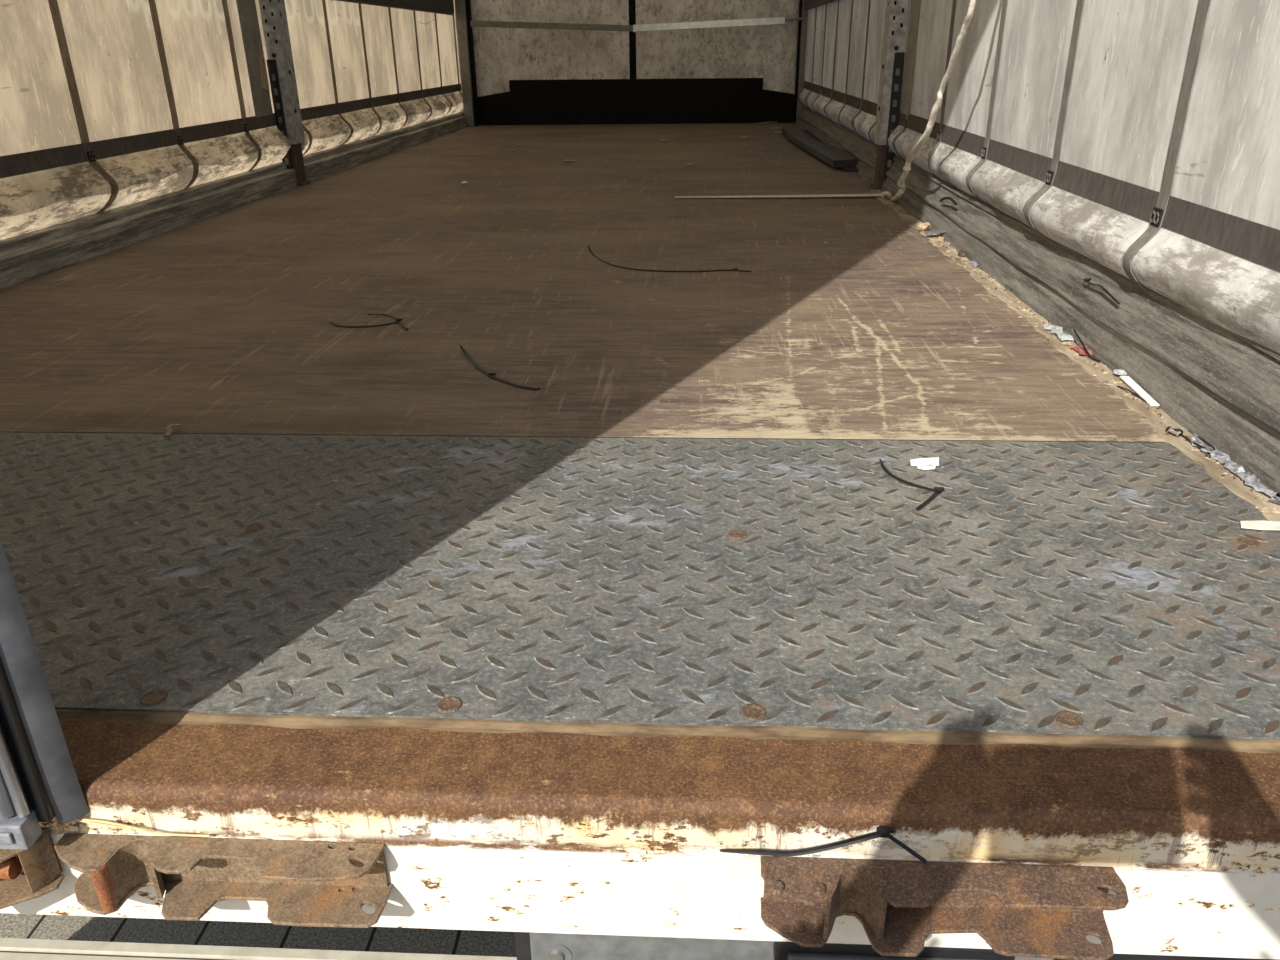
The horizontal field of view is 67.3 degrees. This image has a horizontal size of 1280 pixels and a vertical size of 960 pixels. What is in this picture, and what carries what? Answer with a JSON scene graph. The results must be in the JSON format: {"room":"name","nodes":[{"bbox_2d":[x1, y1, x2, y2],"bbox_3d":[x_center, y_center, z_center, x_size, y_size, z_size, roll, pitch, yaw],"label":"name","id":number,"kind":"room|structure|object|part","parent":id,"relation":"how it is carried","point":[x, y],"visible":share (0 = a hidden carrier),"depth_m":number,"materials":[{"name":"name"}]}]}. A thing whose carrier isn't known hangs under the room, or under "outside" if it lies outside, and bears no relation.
{"room":"truck trailer interior","nodes":[
{"label":"truck trailer interior","id":0,"kind":"room"},
{"bbox_2d":[0,0,463,239],"bbox_3d":[-1.526,-2.434,3.599,0.089,2.405,7.070,1,24,3],"label":"curtain","id":1,"kind":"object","parent":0,"point":[105,105],"depth_m":3.22,"materials":[{"name":"fabric"}]},
{"bbox_2d":[0,539,89,849],"bbox_3d":[-1.112,-0.891,0.269,1.302,2.552,0.045,1,24,3],"label":"door","id":2,"kind":"structure","parent":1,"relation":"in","point":[39,782],"depth_m":0.73,"materials":[{"name":"grey metal"}]},
{"bbox_2d":[0,112,465,289],"bbox_3d":[-1.518,-1.296,4.112,0.078,0.120,7.010,1,24,3],"label":"wooden side board","id":3,"kind":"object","parent":1,"relation":"attached to","point":[25,257],"depth_m":3.18,"materials":[{"name":"wood"}]},
{"bbox_2d":[0,709,1279,959],"bbox_3d":[-0.444,0.283,0.853,2.540,0.146,0.126,1,24,3],"label":"sill","id":4,"kind":"structure","parent":1,"relation":"attached to","point":[619,829],"depth_m":0.77,"materials":[{"name":"white paint"}]},
{"bbox_2d":[0,829,64,908],"bbox_3d":[-0.536,0.313,0.786,0.109,0.048,0.086,-11,26,-22],"label":"door lock keeper","id":5,"kind":"object","parent":4,"relation":"attached to","point":[34,872],"visible":0.93,"depth_m":0.78,"materials":[{"name":"metal"}]},
{"bbox_2d":[74,818,209,836],"bbox_3d":[-0.409,0.281,0.777,0.122,0.016,0.005,1,24,3],"label":"straw wisp","id":6,"kind":"object","parent":4,"relation":"on","point":[85,820],"visible":1,"depth_m":0.78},
{"bbox_2d":[54,833,392,927],"bbox_3d":[-0.339,0.321,0.771,0.268,0.048,0.042,1,24,3],"label":"door lock keeper","id":7,"kind":"object","parent":4,"relation":"attached to","point":[301,883],"visible":1,"depth_m":0.77,"materials":[{"name":"metal"}]},
{"bbox_2d":[529,932,1052,959],"bbox_3d":[0.129,0.443,0.850,0.451,0.150,0.009,1,24,3],"label":"plate","id":8,"kind":"object","parent":4,"relation":"attached to","point":[544,946],"visible":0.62,"depth_m":0.84,"materials":[{"name":"metal"}]},
{"bbox_2d":[542,944,571,959],"bbox_3d":[-0.073,0.421,0.851,0.027,0.027,0.002,1,24,3],"label":"washer","id":9,"kind":"object","parent":8,"relation":"in","point":[549,951],"depth_m":0.85,"materials":[{"name":"grey metal"}]},
{"bbox_2d":[773,941,1014,959],"bbox_3d":[0.213,0.398,0.810,0.198,0.034,0.026,1,24,3],"label":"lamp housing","id":10,"kind":"object","parent":8,"relation":"attached to","point":[782,950],"visible":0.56,"depth_m":0.80,"materials":[{"name":"black plastic"}]},
{"bbox_2d":[760,856,1128,959],"bbox_3d":[0.230,0.328,0.738,0.274,0.052,0.049,1,24,3],"label":"door lock keeper","id":11,"kind":"object","parent":4,"relation":"attached to","point":[898,904],"visible":1,"depth_m":0.74,"materials":[{"name":"brown metal"}]},
{"bbox_2d":[720,826,926,863],"bbox_3d":[0.141,0.279,0.743,0.158,0.031,0.014,2,24,6],"label":"cable tie","id":12,"kind":"object","parent":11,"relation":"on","point":[881,831],"visible":1,"depth_m":0.74,"materials":[{"name":"black plastic"}]},
{"bbox_2d":[1053,954,1278,959],"bbox_3d":[0.572,0.418,0.851,0.507,0.105,0.055,1,24,3],"label":"beam","id":13,"kind":"structure","parent":4,"relation":"attached to","point":[1115,956],"depth_m":0.82,"materials":[{"name":"grey metal"}]},
{"bbox_2d":[454,0,798,111],"bbox_3d":[-0.085,-3.797,6.799,2.600,2.600,0.052,1,24,3],"label":"wall","id":14,"kind":"structure","parent":0,"point":[767,52],"depth_m":7.04,"materials":[{"name":"white wood"}]},
{"bbox_3d":[-0.653,-3.842,6.791,1.135,2.460,0.014,1,24,3],"label":"plywood panel","id":15,"kind":"part","parent":14,"relation":"part of","materials":[{"name":"beige wood"}]},
{"bbox_2d":[478,78,794,124],"bbox_3d":[-0.025,-2.831,7.188,2.400,0.315,0.025,1,24,3],"label":"kick plate","id":16,"kind":"object","parent":14,"relation":"attached to","point":[689,100],"visible":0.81,"depth_m":7.18,"materials":[{"name":"black metal"}]},
{"bbox_3d":[0.545,-3.828,6.728,1.165,2.460,0.014,1,24,3],"label":"plywood panel","id":17,"kind":"part","parent":14,"relation":"part of","materials":[{"name":"beige wood"}]},
{"bbox_2d":[0,123,1279,521],"bbox_3d":[-0.254,-1.206,4.140,2.480,0.143,7.100,1,24,3],"label":"floor","id":18,"kind":"structure","parent":0,"point":[848,320],"depth_m":2.07,"materials":[{"name":"brown wood"}]},
{"bbox_2d":[164,424,180,436],"bbox_3d":[-0.716,-0.078,1.467,0.016,0.011,0.037,1,24,3],"label":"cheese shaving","id":19,"kind":"object","parent":18,"relation":"on","point":[169,428],"visible":1,"depth_m":1.47,"materials":[{"name":"brown wood"}]},
{"bbox_2d":[0,932,531,959],"bbox_3d":[-0.738,0.554,1.224,1.540,0.660,0.125,1,24,3],"label":"bar","id":20,"kind":"object","parent":18,"relation":"hanging from","point":[10,948],"visible":0.38,"depth_m":1.26,"materials":[{"name":"white metal"}]},
{"bbox_2d":[236,0,310,185],"bbox_3d":[-1.521,-2.373,3.604,0.101,2.460,0.310,1,24,3],"label":"post","id":21,"kind":"object","parent":18,"relation":"on","point":[280,64],"visible":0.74,"depth_m":3.94,"materials":[{"name":"metal"}]},
{"bbox_2d":[330,314,407,329],"bbox_3d":[-0.554,-0.344,2.052,0.182,0.013,0.114,5,25,13],"label":"cable tie","id":22,"kind":"object","parent":18,"relation":"on","point":[394,317],"visible":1,"depth_m":2.02,"materials":[{"name":"black plastic"}]},
{"bbox_2d":[455,0,479,126],"bbox_3d":[-1.280,-3.803,6.746,0.090,2.480,0.110,1,24,3],"label":"post","id":23,"kind":"object","parent":18,"relation":"on","point":[463,7],"visible":1,"depth_m":7.04,"materials":[{"name":"metal"}]},
{"bbox_2d":[459,345,539,389],"bbox_3d":[-0.268,-0.201,1.725,0.035,0.016,0.287,-18,29,-33],"label":"cable tie","id":24,"kind":"object","parent":18,"relation":"on","point":[467,355],"visible":1,"depth_m":1.70,"materials":[{"name":"black plastic"}]},
{"bbox_2d":[0,432,1279,739],"bbox_3d":[-0.442,0.070,1.152,2.411,0.006,0.658,1,24,3],"label":"plate","id":25,"kind":"object","parent":18,"relation":"on","point":[1098,588],"visible":0.99,"depth_m":1.05,"materials":[{"name":"metal"}]},
{"bbox_2d":[879,459,943,509],"bbox_3d":[0.362,0.004,1.255,0.056,0.011,0.143,-3,24,-5],"label":"cable tie","id":26,"kind":"object","parent":25,"relation":"on","point":[937,490],"visible":1,"depth_m":1.24,"materials":[{"name":"black plastic"}]},
{"bbox_2d":[910,457,938,469],"bbox_3d":[0.393,-0.024,1.321,0.043,0.005,0.040,1,24,3],"label":"paper scrap","id":27,"kind":"object","parent":25,"relation":"on","point":[920,463],"visible":1,"depth_m":1.32,"materials":[{"name":"white paper"}]},
{"bbox_2d":[1240,520,1279,529],"bbox_3d":[0.754,0.054,1.140,0.084,0.002,0.023,2,24,6],"label":"paper strip","id":28,"kind":"object","parent":25,"relation":"on","point":[1259,524],"visible":1,"depth_m":1.14,"materials":[{"name":"white paper"}]},
{"bbox_2d":[588,246,750,271],"bbox_3d":[0.036,-0.574,2.538,0.513,0.021,0.130,14,28,29],"label":"cable tie","id":29,"kind":"object","parent":18,"relation":"on","point":[590,250],"visible":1,"depth_m":2.48,"materials":[{"name":"black plastic"}]},
{"bbox_2d":[753,122,776,124],"bbox_3d":[0.938,-2.651,7.132,0.060,0.006,0.307,19,31,37],"label":"wood sliver","id":30,"kind":"object","parent":18,"relation":"on","point":[761,122],"visible":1,"depth_m":7.09,"materials":[{"name":"brown wood"}]},
{"bbox_2d":[675,194,880,197],"bbox_3d":[0.528,-1.081,3.655,0.790,0.007,0.052,1,24,3],"label":"strap","id":31,"kind":"object","parent":18,"relation":"on","point":[823,195],"visible":0.87,"depth_m":3.64,"materials":[{"name":"white fabric"}]},
{"bbox_2d":[782,126,857,166],"bbox_3d":[0.955,-1.882,5.366,0.139,0.030,2.090,-1,24,0],"label":"board","id":32,"kind":"object","parent":18,"relation":"on","point":[833,156],"visible":0.96,"depth_m":4.91,"materials":[{"name":"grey wood"}]},
{"bbox_2d":[802,130,858,171],"bbox_3d":[1.037,-1.864,5.379,0.110,0.013,2.241,1,24,3],"label":"board","id":33,"kind":"object","parent":18,"relation":"on","point":[849,168],"visible":0.17,"depth_m":4.45,"materials":[{"name":"brown wood"}]},
{"bbox_2d":[870,0,920,189],"bbox_3d":[0.963,-2.255,3.272,0.101,2.460,0.310,1,24,3],"label":"post","id":34,"kind":"object","parent":18,"relation":"on","point":[896,11],"visible":0.79,"depth_m":3.63,"materials":[{"name":"metal"}]},
{"bbox_2d":[917,222,930,230],"bbox_3d":[0.877,-0.782,2.967,0.043,0.027,0.057,1,24,3],"label":"chip","id":35,"kind":"object","parent":18,"relation":"on","point":[926,226],"visible":1,"depth_m":2.95,"materials":[{"name":"brown wood"}]},
{"bbox_2d":[925,228,946,234],"bbox_3d":[0.883,-0.740,2.860,0.066,0.014,0.030,-1,24,0],"label":"metal clip","id":36,"kind":"object","parent":18,"relation":"on","point":[944,230],"visible":0.97,"depth_m":2.85,"materials":[{"name":"grey metal"}]},
{"bbox_2d":[938,236,944,242],"bbox_3d":[0.875,-0.697,2.791,0.019,0.017,0.035,6,25,15],"label":"chip","id":37,"kind":"object","parent":18,"relation":"on","point":[940,239],"visible":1,"depth_m":2.78,"materials":[{"name":"brown wood"}]},
{"bbox_2d":[958,250,965,256],"bbox_3d":[0.871,-0.614,2.605,0.020,0.018,0.035,1,24,3],"label":"lump","id":38,"kind":"object","parent":18,"relation":"on","point":[962,253],"visible":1,"depth_m":2.59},
{"bbox_2d":[971,261,977,266],"bbox_3d":[0.866,-0.559,2.490,0.019,0.013,0.040,1,24,3],"label":"lump","id":39,"kind":"object","parent":18,"relation":"on","point":[973,263],"visible":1,"depth_m":2.48,"materials":[{"name":"grey stone"}]},
{"bbox_2d":[1044,323,1074,340],"bbox_3d":[0.825,-0.293,1.896,0.032,0.009,0.110,1,24,3],"label":"plastic film","id":40,"kind":"object","parent":18,"relation":"on","point":[1056,330],"visible":1,"depth_m":1.90,"materials":[{"name":"white plastic"}]},
{"bbox_2d":[1069,345,1094,355],"bbox_3d":[0.820,-0.242,1.782,0.029,0.009,0.062,1,24,3],"label":"scrap","id":41,"kind":"object","parent":18,"relation":"on","point":[1080,350],"visible":0.93,"depth_m":1.78,"materials":[{"name":"red"}]},
{"bbox_2d":[1073,329,1100,362],"bbox_3d":[0.821,-0.248,1.776,0.014,0.029,0.121,-1,24,-1],"label":"twig","id":42,"kind":"object","parent":18,"relation":"on","point":[1075,332],"visible":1,"depth_m":1.76,"materials":[{"name":"black wood"}]},
{"bbox_2d":[914,223,1279,513],"bbox_3d":[0.826,-0.354,2.045,0.060,0.003,2.311,1,24,3],"label":"crumbs","id":43,"kind":"object","parent":18,"relation":"on","point":[1029,309],"visible":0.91,"depth_m":1.67,"materials":[{"name":"brown wood"}]},
{"bbox_2d":[1117,386,1144,400],"bbox_3d":[0.804,-0.142,1.569,0.009,0.006,0.081,-5,25,-9],"label":"strip","id":44,"kind":"object","parent":18,"relation":"on","point":[1117,386],"visible":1,"depth_m":1.57,"materials":[{"name":"black plastic"}]},
{"bbox_2d":[1113,369,1159,405],"bbox_3d":[0.825,-0.155,1.592,0.026,0.010,0.166,1,24,3],"label":"tag","id":45,"kind":"object","parent":18,"relation":"on","point":[1126,379],"visible":1,"depth_m":1.59,"materials":[{"name":"white plastic"}]},
{"bbox_3d":[0.819,-0.147,1.577,0.015,0.007,0.131,1,24,4],"label":"tag blade","id":46,"kind":"part","parent":45,"relation":"part of","materials":[{"name":"white plastic"}]},
{"bbox_2d":[1165,426,1215,450],"bbox_3d":[0.793,-0.064,1.381,0.021,0.018,0.091,-5,25,-9],"label":"wire loop","id":47,"kind":"object","parent":18,"relation":"on","point":[1168,427],"visible":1,"depth_m":1.38,"materials":[{"name":"black metal"}]},
{"bbox_2d":[1187,436,1217,451],"bbox_3d":[0.795,-0.051,1.363,0.022,0.007,0.048,-3,24,-4],"label":"plastic film","id":48,"kind":"object","parent":18,"relation":"on","point":[1193,438],"visible":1,"depth_m":1.37,"materials":[{"name":"white plastic"}]},
{"bbox_2d":[1203,450,1279,503],"bbox_3d":[0.793,-0.007,1.265,0.023,0.008,0.178,1,24,3],"label":"plastic film","id":49,"kind":"object","parent":18,"relation":"on","point":[1251,480],"visible":1,"depth_m":1.27,"materials":[{"name":"plastic"}]},
{"bbox_2d":[798,0,1279,353],"bbox_3d":[0.986,-2.416,3.459,0.079,2.380,7.065,1,24,3],"label":"curtain","id":50,"kind":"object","parent":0,"point":[1141,138],"depth_m":1.80,"materials":[{"name":"fabric"}]},
{"bbox_2d":[793,0,807,123],"bbox_3d":[1.155,-3.775,6.618,0.055,2.480,0.110,1,24,3],"label":"post","id":51,"kind":"object","parent":50,"relation":"attached to","point":[802,24],"visible":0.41,"depth_m":6.91,"materials":[{"name":"metal"}]},
{"bbox_2d":[470,17,801,31],"bbox_3d":[-0.035,-3.235,6.835,2.355,0.091,0.040,1,24,3],"label":"bar","id":52,"kind":"object","parent":51,"relation":"attached to","point":[772,20],"visible":1,"depth_m":6.82,"materials":[{"name":"metal"}]},
{"bbox_3d":[1.081,-3.243,6.769,0.118,0.029,0.036,1,24,3],"label":"rod","id":53,"kind":"part","parent":52,"relation":"part of","materials":[{"name":"metal"}]},
{"bbox_2d":[940,197,956,204],"bbox_3d":[0.909,-0.824,2.841,0.013,0.031,0.171,0,24,2],"label":"hook","id":54,"kind":"object","parent":50,"relation":"attached to","point":[952,200],"visible":1,"depth_m":2.80,"materials":[{"name":"black metal"}]},
{"bbox_2d":[795,105,1279,494],"bbox_3d":[1.000,-1.294,3.967,0.078,0.178,7.010,1,24,3],"label":"wooden side board","id":55,"kind":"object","parent":50,"relation":"attached to","point":[1221,385],"depth_m":1.70,"materials":[{"name":"grey wood"}]},
{"bbox_2d":[1083,278,1119,303],"bbox_3d":[0.858,-0.356,1.791,0.014,0.013,0.182,1,24,3],"label":"cable tie","id":56,"kind":"object","parent":55,"relation":"attached to","point":[1088,280],"visible":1,"depth_m":1.78,"materials":[{"name":"black plastic"}]},
{"bbox_3d":[-0.287,-3.503,3.028,2.600,0.045,7.240,1,24,3],"label":"ceiling","id":57,"kind":"structure","parent":0,"visible":0},
{"bbox_2d":[881,0,975,200],"bbox_3d":[0.835,-1.822,2.316,0.073,2.463,1.759,1,24,4],"label":"rope","id":58,"kind":"object","parent":57,"relation":"hanging from","point":[906,168],"visible":1,"depth_m":2.69,"materials":[{"name":"white fabric"}]},
{"label":"outside","id":59,"kind":"structure","parent":0,"visible":0},
{"bbox_2d":[0,913,516,956],"bbox_3d":[-0.202,-0.482,5.287,60.000,0.001,70.000,1,24,3],"label":"ground","id":60,"kind":"structure","parent":59,"point":[24,926],"depth_m":2.06,"materials":[{"name":"concrete"}]}
]}

